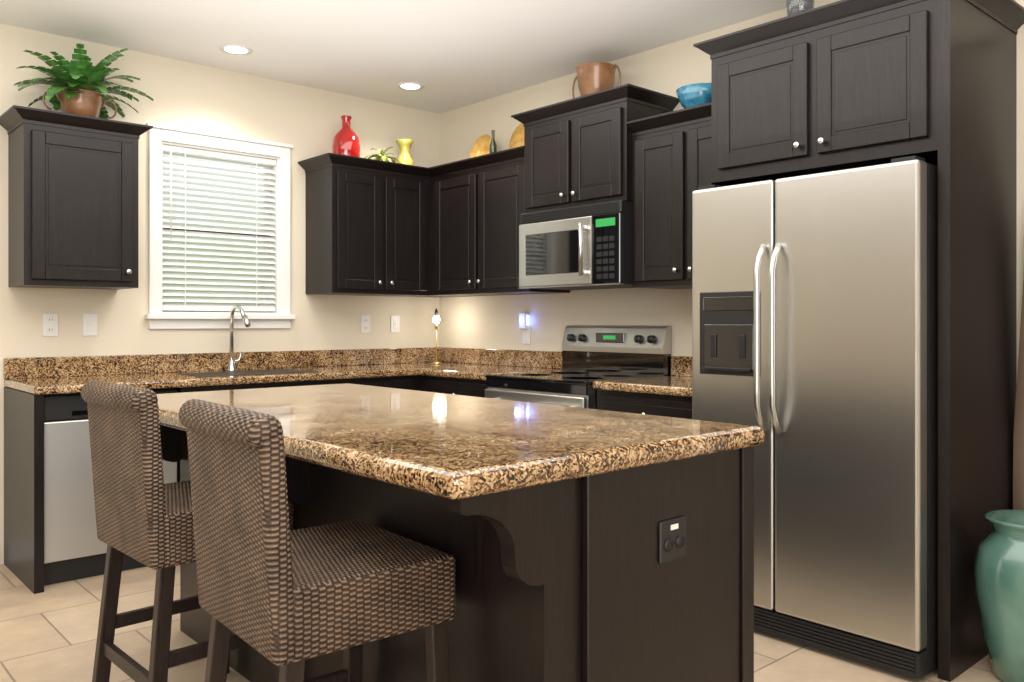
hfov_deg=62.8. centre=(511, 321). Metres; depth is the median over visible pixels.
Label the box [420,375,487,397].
base cabinet
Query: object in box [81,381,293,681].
stool
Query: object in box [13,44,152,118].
fern plant
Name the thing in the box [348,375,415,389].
base cabinet
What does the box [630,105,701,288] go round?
upper cabinet
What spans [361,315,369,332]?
electrical outlet plate
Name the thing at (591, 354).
range
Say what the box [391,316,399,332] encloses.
electrical outlet plate
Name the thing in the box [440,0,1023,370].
wall
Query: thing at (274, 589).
stool
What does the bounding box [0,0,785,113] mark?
ceiling
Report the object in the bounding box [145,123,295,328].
window
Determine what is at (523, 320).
night light
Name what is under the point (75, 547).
dishwasher
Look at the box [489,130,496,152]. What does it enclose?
bottle
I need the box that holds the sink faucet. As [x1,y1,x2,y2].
[227,304,250,370]
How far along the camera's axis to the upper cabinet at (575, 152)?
4.43 m
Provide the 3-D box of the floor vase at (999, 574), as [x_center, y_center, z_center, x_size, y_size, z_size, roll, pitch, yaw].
[1.742,0.934,2.820,0.334,0.550,0.334,0,0,-42]
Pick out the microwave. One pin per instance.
(587, 247)
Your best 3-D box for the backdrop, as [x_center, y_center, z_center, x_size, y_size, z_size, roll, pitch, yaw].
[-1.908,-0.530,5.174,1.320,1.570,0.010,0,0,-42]
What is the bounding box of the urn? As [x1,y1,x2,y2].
[572,62,620,97]
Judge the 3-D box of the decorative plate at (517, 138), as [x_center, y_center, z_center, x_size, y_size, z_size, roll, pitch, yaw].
[0.079,-1.124,5.176,0.110,0.236,0.230,0,0,-42]
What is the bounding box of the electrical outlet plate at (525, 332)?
[522,325,529,343]
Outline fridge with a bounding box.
[692,156,937,679]
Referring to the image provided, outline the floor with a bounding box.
[0,564,1001,681]
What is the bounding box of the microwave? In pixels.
[519,200,633,289]
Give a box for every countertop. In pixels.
[3,347,691,396]
[156,383,764,506]
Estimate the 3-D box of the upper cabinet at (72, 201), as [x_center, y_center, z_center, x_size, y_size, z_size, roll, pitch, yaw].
[-2.204,-0.590,4.238,0.628,0.830,0.384,0,0,-42]
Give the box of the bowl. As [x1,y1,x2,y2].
[676,83,710,108]
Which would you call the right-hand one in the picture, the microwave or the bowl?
the bowl
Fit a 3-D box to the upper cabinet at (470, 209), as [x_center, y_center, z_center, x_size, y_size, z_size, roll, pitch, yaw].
[-0.132,-0.585,5.261,0.426,0.820,0.968,0,0,-42]
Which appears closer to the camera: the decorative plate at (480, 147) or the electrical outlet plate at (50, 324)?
the electrical outlet plate at (50, 324)
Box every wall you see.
[0,23,439,563]
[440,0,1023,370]
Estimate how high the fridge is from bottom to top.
1.745 m
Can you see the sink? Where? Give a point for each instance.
(234, 373)
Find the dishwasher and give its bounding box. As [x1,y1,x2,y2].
[44,388,176,585]
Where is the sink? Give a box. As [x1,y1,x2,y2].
[179,369,317,376]
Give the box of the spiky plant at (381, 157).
[365,147,400,163]
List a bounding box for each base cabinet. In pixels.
[174,379,347,481]
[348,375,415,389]
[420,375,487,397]
[597,390,691,418]
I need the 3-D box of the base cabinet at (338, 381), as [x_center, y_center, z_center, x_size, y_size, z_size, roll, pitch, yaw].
[-1.508,0.767,4.702,0.905,0.884,0.622,0,0,-42]
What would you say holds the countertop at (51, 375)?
on the base cabinet at (629, 402)
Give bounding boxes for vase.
[395,139,413,164]
[974,510,1023,681]
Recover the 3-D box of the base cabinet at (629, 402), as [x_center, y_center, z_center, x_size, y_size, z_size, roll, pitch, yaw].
[0.844,0.767,4.026,0.622,0.884,0.647,0,0,-42]
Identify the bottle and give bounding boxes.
[332,115,359,156]
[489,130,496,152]
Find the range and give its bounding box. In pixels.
[485,325,670,408]
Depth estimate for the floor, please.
3.13 m
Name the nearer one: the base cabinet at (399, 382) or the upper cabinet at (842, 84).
the upper cabinet at (842, 84)
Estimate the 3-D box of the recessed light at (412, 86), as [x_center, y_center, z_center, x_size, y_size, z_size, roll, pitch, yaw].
[-0.641,-1.487,5.296,0.175,0.005,0.175,0,0,42]
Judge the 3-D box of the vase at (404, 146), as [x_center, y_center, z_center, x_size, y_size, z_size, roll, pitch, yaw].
[-0.716,-1.109,5.605,0.124,0.205,0.124,0,0,-42]
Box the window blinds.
[162,144,275,310]
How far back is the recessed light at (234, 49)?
4.58 m
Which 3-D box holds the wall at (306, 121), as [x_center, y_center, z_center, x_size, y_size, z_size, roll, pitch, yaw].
[-3.396,-0.140,3.530,7.900,2.900,0.150,0,0,-42]
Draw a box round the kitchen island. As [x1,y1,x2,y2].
[160,427,753,681]
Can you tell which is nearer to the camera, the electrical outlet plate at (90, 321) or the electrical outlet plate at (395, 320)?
the electrical outlet plate at (90, 321)
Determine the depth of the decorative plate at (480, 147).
5.50 m
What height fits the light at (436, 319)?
0.375 m
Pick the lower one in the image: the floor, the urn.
the floor
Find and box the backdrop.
[163,154,262,303]
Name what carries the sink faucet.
on the countertop at (51, 375)
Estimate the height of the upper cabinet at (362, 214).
0.820 m
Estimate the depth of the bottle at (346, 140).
5.25 m
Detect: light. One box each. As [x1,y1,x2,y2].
[219,44,252,54]
[396,82,423,90]
[430,309,442,363]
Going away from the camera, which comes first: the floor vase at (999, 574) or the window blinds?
the floor vase at (999, 574)
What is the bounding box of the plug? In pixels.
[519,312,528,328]
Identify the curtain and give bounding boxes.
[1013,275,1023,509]
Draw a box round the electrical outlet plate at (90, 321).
[83,314,97,335]
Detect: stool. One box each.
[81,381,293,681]
[178,399,454,681]
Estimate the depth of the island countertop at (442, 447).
2.09 m
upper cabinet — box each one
[0,105,152,289]
[302,153,417,296]
[418,146,569,296]
[518,84,677,213]
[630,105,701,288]
[702,0,1009,185]
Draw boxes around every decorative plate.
[470,135,491,157]
[509,123,523,148]
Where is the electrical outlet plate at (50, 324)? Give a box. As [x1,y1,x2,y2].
[43,313,57,335]
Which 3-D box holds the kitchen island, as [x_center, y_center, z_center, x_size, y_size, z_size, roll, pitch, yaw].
[-0.408,0.768,2.710,1.032,0.885,2.100,0,0,-42]
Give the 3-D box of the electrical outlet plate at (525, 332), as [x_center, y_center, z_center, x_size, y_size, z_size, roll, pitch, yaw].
[0.090,0.080,5.327,0.008,0.118,0.072,0,0,-42]

